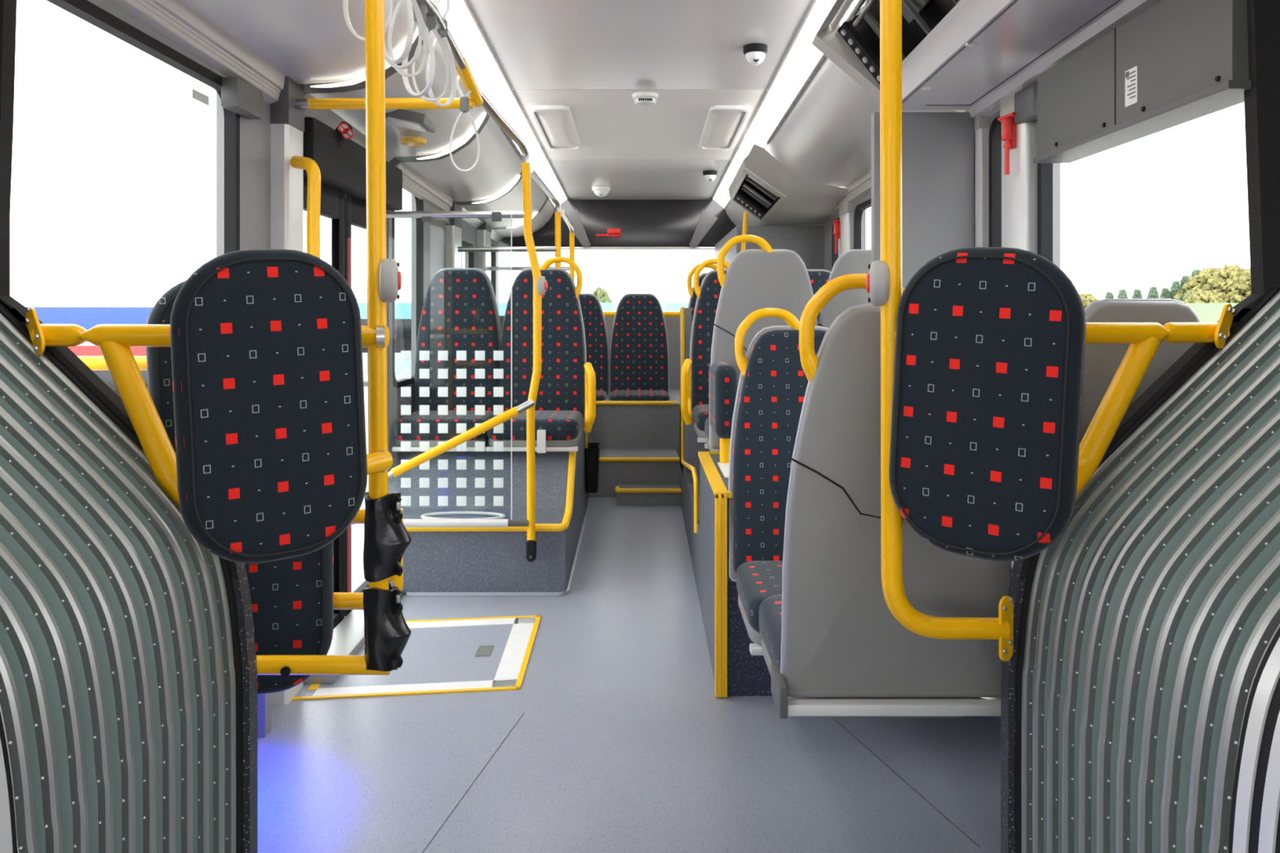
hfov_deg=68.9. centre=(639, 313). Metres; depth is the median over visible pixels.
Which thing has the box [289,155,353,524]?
door handle bar
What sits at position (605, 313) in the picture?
rail
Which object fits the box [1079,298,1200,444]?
seat
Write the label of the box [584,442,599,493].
waste bin
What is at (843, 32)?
lamp
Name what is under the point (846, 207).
trim
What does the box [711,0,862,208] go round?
light strip
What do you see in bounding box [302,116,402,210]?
trim
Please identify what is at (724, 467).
plate
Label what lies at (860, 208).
window frame
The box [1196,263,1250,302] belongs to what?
tree
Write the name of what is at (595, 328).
seat
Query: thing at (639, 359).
seat
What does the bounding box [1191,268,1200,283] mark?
tree
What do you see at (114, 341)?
handrail
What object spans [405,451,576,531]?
strip
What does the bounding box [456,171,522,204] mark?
trim
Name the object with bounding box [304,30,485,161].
trim
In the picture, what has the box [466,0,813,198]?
ceiling
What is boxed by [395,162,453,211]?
trim
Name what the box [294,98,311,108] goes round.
socket
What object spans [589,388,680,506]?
steps
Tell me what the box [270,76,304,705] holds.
trim
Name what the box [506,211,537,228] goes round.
arc
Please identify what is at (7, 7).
trim
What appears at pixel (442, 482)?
glass screen
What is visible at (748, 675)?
partition panel
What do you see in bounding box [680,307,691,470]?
panel
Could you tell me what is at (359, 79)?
arc
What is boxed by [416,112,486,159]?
arc
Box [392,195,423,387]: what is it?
window
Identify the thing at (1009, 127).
hammer
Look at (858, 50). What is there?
lamp
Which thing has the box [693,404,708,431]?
cushion
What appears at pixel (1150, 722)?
articulation bellows
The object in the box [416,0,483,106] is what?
rail
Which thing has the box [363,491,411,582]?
cover
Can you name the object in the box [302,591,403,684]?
trim
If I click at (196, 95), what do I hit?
window sticker
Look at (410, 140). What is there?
lamp
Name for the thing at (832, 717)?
trim
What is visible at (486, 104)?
rail
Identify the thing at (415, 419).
cushion
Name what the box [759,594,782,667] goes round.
cushion
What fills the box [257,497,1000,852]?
floor
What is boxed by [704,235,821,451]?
seat
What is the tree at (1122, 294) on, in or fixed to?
on the ground
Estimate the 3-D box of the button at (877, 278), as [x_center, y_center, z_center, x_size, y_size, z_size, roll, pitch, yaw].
[0.420,-0.053,1.650,0.039,0.080,0.061,0,0,14]
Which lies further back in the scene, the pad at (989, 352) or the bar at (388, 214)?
the bar at (388, 214)
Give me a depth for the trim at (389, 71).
3.10 m
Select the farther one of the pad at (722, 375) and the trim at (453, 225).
the trim at (453, 225)
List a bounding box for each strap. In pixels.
[342,0,392,41]
[384,0,413,63]
[385,0,422,69]
[387,0,428,77]
[401,2,435,96]
[411,0,449,102]
[425,0,457,106]
[448,75,479,172]
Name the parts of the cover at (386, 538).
zip pull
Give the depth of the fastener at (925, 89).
2.89 m
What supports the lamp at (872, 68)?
attached to the monitor at (861, 33)
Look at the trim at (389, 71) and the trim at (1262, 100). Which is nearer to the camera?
the trim at (1262, 100)
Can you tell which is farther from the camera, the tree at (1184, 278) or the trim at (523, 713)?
the tree at (1184, 278)
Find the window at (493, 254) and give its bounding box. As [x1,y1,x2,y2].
[490,244,496,298]
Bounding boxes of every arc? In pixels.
[310,27,417,87]
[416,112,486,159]
[471,175,519,204]
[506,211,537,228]
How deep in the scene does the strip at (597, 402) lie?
6.40 m
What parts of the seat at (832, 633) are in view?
grab handle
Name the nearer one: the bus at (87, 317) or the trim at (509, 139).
the trim at (509, 139)
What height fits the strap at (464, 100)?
0.326 m
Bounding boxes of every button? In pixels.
[379,258,401,302]
[866,260,888,306]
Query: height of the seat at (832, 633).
0.927 m
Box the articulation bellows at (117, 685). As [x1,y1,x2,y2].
[0,313,235,852]
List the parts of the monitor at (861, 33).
frame, rod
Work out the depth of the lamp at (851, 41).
3.15 m
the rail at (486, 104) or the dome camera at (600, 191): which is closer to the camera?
the rail at (486, 104)
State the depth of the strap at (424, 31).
2.28 m
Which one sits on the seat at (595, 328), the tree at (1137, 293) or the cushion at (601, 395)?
the cushion at (601, 395)
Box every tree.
[591,285,612,302]
[1079,292,1099,307]
[1105,291,1114,298]
[1116,288,1128,298]
[1131,288,1142,298]
[1145,285,1159,298]
[1159,287,1171,298]
[1169,280,1182,299]
[1173,266,1230,299]
[1173,289,1195,301]
[1180,275,1190,290]
[1182,289,1225,302]
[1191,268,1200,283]
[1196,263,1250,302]
[1222,267,1251,302]
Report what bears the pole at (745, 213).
attached to the wall at (828, 225)
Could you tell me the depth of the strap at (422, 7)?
2.43 m
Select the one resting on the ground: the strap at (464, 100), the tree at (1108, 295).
the tree at (1108, 295)
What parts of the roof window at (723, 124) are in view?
pane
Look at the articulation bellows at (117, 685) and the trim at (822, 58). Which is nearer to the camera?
the articulation bellows at (117, 685)
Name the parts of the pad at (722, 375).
post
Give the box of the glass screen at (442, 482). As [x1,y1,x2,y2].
[400,211,511,519]
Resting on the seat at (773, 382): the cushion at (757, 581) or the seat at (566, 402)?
the cushion at (757, 581)
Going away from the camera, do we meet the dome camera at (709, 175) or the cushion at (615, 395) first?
the dome camera at (709, 175)
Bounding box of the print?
[1125,70,1135,98]
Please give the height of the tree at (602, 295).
2.929 m
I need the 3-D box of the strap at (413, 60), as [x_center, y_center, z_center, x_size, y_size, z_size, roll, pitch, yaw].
[-0.561,-0.734,2.180,0.098,0.326,0.024,0,0,-5]
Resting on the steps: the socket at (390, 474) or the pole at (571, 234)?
the pole at (571, 234)
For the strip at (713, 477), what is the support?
attached to the partition panel at (748, 675)
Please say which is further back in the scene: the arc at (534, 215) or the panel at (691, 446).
the arc at (534, 215)
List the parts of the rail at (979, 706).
plate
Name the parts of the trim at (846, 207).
post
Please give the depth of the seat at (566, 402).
4.78 m
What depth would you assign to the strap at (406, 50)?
2.08 m
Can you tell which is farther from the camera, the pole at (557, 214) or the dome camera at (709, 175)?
the dome camera at (709, 175)
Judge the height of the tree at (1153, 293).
3.072 m
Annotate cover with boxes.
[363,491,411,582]
[363,580,411,671]
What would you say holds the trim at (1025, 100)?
attached to the wall at (828, 225)
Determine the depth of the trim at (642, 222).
7.66 m
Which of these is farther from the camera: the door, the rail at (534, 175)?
the rail at (534, 175)
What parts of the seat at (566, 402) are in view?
seat frame, seat bracket, backrest, grab handle, handle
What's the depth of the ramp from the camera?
3.29 m
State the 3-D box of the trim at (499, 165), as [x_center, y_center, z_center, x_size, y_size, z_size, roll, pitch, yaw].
[-0.930,-0.819,5.010,0.480,0.370,1.300,0,0,0]
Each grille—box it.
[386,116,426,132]
[638,97,652,101]
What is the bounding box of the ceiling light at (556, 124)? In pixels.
[529,105,581,150]
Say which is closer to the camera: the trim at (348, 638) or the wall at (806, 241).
the trim at (348, 638)
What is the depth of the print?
2.06 m
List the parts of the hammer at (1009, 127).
handle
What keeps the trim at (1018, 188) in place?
attached to the wall at (828, 225)
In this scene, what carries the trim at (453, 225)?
attached to the wall at (255, 134)
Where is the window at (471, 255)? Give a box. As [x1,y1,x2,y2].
[461,240,474,267]
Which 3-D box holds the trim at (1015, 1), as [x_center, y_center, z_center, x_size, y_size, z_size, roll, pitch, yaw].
[0.980,-0.716,2.151,0.240,0.056,1.902,0,0,0]
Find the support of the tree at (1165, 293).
on the ground
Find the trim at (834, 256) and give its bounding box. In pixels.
[831,217,839,268]
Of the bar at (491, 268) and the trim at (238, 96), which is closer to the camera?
the trim at (238, 96)
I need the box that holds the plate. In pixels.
[717,462,728,478]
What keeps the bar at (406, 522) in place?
attached to the pole at (531, 545)
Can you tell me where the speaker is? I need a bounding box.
[385,109,436,133]
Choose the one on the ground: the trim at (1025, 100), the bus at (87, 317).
the bus at (87, 317)
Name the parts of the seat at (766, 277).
grab handle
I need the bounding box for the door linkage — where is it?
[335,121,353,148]
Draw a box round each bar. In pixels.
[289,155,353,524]
[294,97,472,109]
[386,211,524,217]
[387,399,534,478]
[403,519,528,527]
[457,246,556,252]
[489,266,569,270]
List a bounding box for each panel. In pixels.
[679,402,709,600]
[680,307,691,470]
[699,453,772,696]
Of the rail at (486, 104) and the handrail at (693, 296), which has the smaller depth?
the rail at (486, 104)
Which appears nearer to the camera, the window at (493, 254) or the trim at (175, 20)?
the trim at (175, 20)
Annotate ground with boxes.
[351,374,411,592]
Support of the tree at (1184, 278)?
on the ground
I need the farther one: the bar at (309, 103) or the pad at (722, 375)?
the pad at (722, 375)
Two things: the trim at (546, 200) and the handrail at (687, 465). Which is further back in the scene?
the trim at (546, 200)
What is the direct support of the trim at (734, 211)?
attached to the wall at (828, 225)
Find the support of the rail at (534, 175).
attached to the pole at (557, 214)
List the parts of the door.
frame, frame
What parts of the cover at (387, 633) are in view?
zip pull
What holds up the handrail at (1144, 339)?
attached to the wall at (828, 225)
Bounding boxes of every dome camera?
[591,186,610,196]
[702,169,717,182]
[742,43,767,65]
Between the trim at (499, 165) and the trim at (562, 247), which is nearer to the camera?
the trim at (499, 165)
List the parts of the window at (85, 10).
pad frame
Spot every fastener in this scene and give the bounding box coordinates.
[921,87,932,91]
[964,41,977,47]
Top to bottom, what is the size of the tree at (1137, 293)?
2.945 m
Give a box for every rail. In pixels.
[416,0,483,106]
[478,88,529,162]
[530,166,560,211]
[560,208,574,233]
[603,311,679,315]
[770,662,1000,719]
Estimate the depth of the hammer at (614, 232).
7.60 m
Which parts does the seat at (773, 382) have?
seat frame, grab handle, backrest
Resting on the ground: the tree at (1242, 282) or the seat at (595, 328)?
the tree at (1242, 282)
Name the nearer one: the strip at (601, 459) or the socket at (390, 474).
the socket at (390, 474)
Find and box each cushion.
[393,410,495,439]
[486,410,582,439]
[595,390,607,400]
[608,390,669,400]
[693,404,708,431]
[704,417,709,440]
[736,560,782,633]
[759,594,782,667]
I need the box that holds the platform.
[368,425,593,595]
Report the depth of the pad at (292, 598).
1.97 m
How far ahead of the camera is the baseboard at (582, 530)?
4.00 m
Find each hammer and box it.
[595,228,622,237]
[832,219,839,253]
[997,111,1016,174]
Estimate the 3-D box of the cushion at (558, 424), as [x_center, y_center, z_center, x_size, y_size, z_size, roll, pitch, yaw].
[-0.505,0.541,4.555,0.435,0.108,0.450,0,0,0]
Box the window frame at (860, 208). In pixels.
[853,198,871,248]
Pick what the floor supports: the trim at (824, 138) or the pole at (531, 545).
the pole at (531, 545)
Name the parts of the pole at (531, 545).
stop button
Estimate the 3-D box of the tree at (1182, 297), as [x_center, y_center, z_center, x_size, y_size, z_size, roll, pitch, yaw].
[22.531,0.415,38.007,2.265,2.773,2.405,0,0,34]
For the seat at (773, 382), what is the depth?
2.97 m
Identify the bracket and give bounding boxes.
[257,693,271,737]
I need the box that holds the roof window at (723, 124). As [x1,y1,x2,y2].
[698,105,750,150]
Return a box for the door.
[302,176,368,629]
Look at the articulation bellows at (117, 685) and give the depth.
1.38 m
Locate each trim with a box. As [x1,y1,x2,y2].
[0,0,257,852]
[0,302,243,852]
[106,0,284,103]
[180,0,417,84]
[221,77,262,119]
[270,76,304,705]
[299,29,430,95]
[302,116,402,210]
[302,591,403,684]
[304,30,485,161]
[388,111,489,166]
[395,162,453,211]
[401,115,522,201]
[422,712,524,852]
[445,200,462,267]
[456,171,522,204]
[460,176,555,242]
[475,83,548,198]
[476,222,491,279]
[491,197,547,229]
[497,199,736,246]
[560,246,715,249]
[562,208,591,247]
[688,208,717,247]
[724,199,808,226]
[728,143,848,226]
[766,54,826,144]
[767,53,949,186]
[811,17,879,102]
[816,0,844,34]
[829,110,968,217]
[831,217,839,268]
[831,717,979,848]
[839,186,853,255]
[902,0,1120,106]
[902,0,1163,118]
[968,111,989,247]
[1000,0,1279,852]
[1000,84,1035,568]
[1013,82,1037,124]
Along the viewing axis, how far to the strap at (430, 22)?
2.52 m
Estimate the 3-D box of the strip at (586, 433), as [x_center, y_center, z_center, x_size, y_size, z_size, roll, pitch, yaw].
[-0.318,0.767,5.229,0.016,0.369,0.658,0,0,0]
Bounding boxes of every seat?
[391,267,501,451]
[485,257,595,453]
[578,293,608,400]
[608,293,669,400]
[680,258,728,442]
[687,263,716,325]
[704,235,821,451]
[728,307,828,655]
[759,273,1011,717]
[806,269,831,323]
[817,248,871,328]
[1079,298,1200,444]
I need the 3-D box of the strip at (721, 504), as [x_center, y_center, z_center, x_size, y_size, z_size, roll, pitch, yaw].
[0.262,0.909,3.015,0.038,0.654,0.030,0,0,0]
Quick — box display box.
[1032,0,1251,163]
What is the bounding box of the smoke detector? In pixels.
[631,91,658,106]
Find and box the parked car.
[67,341,147,397]
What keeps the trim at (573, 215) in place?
attached to the wall at (672, 322)
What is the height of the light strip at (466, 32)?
0.309 m
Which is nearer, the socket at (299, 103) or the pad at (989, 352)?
the pad at (989, 352)
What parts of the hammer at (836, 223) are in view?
handle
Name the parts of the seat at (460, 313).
seat frame, backrest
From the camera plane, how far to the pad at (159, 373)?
1.89 m
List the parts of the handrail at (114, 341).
arm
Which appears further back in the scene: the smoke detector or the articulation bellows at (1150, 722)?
the smoke detector
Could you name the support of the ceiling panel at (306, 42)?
attached to the wall at (255, 134)
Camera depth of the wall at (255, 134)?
2.90 m
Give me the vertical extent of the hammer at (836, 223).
0.191 m
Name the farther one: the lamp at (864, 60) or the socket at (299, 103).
the lamp at (864, 60)
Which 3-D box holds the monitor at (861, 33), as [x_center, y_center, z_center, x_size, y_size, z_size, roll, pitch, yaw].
[0.805,-0.927,2.544,0.306,0.354,1.404,0,0,0]
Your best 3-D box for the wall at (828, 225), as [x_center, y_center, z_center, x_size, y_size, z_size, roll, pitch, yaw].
[1.200,0.275,4.720,0.060,2.150,6.060,0,0,0]
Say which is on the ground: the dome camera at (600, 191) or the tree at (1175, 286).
the tree at (1175, 286)
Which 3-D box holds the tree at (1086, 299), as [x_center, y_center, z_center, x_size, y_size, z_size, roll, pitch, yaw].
[18.105,0.477,37.993,2.061,2.648,2.064,0,0,34]
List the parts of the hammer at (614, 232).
handle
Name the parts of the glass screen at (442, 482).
pane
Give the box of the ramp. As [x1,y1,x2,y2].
[291,615,541,700]
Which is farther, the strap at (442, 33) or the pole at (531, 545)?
the pole at (531, 545)
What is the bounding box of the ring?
[421,511,506,519]
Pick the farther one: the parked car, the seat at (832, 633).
the parked car
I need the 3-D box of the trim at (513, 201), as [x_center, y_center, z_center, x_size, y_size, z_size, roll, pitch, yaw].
[-0.930,-0.772,6.755,0.480,0.388,1.990,0,0,0]
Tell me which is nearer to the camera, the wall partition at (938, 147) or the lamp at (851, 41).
the lamp at (851, 41)
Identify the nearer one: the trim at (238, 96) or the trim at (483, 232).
the trim at (238, 96)
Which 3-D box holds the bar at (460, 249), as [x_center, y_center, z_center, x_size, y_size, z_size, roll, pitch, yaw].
[-0.782,-0.381,5.550,0.589,0.039,0.032,0,0,-10]
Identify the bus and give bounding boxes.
[31,306,153,341]
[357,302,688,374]
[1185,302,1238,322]
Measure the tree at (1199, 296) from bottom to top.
2.666 m
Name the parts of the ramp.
frame, frame, frame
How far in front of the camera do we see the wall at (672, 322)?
7.70 m
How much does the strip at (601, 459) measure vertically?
0.028 m
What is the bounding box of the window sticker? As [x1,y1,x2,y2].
[191,88,208,105]
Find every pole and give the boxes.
[521,162,547,561]
[555,211,560,268]
[569,232,574,282]
[741,211,748,250]
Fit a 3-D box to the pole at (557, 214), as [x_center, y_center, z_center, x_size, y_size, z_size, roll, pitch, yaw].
[-0.490,-0.044,5.600,0.039,1.128,0.036,0,0,0]
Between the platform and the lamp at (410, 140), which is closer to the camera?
the lamp at (410, 140)
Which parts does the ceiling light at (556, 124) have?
pane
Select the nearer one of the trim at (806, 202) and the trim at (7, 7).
the trim at (7, 7)
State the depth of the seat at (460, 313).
4.79 m
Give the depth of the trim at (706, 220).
7.65 m
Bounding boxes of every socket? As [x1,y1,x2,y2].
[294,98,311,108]
[387,471,393,478]
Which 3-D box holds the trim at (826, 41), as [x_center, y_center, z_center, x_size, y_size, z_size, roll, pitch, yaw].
[0.742,-0.882,3.245,0.277,0.275,0.090,0,0,0]
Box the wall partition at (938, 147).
[871,111,973,303]
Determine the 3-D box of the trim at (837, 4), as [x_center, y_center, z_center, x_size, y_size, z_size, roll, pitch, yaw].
[0.633,-1.000,2.210,0.047,0.090,2.020,0,0,0]
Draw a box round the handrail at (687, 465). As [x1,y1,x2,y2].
[680,306,698,533]
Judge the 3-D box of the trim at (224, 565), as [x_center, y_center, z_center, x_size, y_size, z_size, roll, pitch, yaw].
[-0.970,0.627,1.681,0.502,1.346,0.018,0,0,0]
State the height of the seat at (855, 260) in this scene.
0.884 m
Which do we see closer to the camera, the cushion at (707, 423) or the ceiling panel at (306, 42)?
the ceiling panel at (306, 42)
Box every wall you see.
[87,0,498,472]
[498,198,711,388]
[714,225,822,269]
[808,110,1060,271]
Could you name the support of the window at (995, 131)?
in the wall at (828, 225)
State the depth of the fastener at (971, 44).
2.45 m
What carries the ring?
on the platform
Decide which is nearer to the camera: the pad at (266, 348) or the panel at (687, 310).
the pad at (266, 348)
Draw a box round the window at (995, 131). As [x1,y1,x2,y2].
[988,115,1001,247]
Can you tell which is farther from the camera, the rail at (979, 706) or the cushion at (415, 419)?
the cushion at (415, 419)
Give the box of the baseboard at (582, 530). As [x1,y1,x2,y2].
[406,506,589,596]
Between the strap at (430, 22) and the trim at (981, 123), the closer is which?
the strap at (430, 22)
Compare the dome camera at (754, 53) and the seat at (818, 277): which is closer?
the dome camera at (754, 53)
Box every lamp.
[400,136,426,146]
[840,29,846,35]
[848,38,853,44]
[855,47,861,53]
[862,57,867,62]
[869,66,875,72]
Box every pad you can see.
[146,280,186,451]
[169,248,367,564]
[244,540,333,694]
[708,361,737,462]
[888,247,1085,561]
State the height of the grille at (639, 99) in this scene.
0.012 m
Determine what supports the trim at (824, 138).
attached to the wall at (828, 225)
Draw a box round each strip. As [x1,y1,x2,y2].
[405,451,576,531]
[431,0,568,208]
[585,431,587,448]
[595,400,676,404]
[599,457,679,462]
[614,485,680,493]
[697,451,732,497]
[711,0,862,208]
[715,493,727,697]
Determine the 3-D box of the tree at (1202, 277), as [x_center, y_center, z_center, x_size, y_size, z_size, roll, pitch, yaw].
[25.780,-0.153,42.005,3.043,3.910,3.048,0,0,41]
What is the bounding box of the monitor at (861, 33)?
[830,0,959,92]
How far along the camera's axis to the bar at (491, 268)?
6.80 m
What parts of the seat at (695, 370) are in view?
handle, seat frame, backrest, grab handle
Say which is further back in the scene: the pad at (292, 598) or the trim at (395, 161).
the trim at (395, 161)
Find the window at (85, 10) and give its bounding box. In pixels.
[0,0,403,609]
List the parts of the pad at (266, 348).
plate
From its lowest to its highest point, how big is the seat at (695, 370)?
0.942 m
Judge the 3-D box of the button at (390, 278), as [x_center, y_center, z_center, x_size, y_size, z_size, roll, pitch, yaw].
[-0.466,-0.061,1.745,0.040,0.082,0.062,0,0,-14]
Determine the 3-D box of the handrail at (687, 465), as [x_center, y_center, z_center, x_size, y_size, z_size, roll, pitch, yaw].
[0.247,0.463,4.740,0.022,0.996,1.342,0,0,0]
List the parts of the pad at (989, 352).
plate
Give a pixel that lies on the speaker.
(408, 119)
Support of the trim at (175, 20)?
attached to the wall at (255, 134)
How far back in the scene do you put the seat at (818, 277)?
5.11 m
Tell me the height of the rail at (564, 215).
0.088 m
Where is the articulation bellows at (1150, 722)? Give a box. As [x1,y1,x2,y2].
[1021,291,1279,852]
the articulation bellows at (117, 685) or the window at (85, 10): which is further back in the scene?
the window at (85, 10)
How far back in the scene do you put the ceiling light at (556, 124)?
5.01 m
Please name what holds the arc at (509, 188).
attached to the wall at (255, 134)
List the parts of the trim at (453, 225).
post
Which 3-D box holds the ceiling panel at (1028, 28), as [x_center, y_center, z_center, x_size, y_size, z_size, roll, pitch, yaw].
[0.994,-0.744,2.185,0.357,0.178,1.970,0,0,0]
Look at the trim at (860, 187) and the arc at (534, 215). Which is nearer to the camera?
the trim at (860, 187)
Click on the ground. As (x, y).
(357, 530)
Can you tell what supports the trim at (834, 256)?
in the wall at (828, 225)
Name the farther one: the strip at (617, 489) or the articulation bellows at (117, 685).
the strip at (617, 489)
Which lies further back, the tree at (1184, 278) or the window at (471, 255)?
the tree at (1184, 278)
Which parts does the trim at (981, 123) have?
post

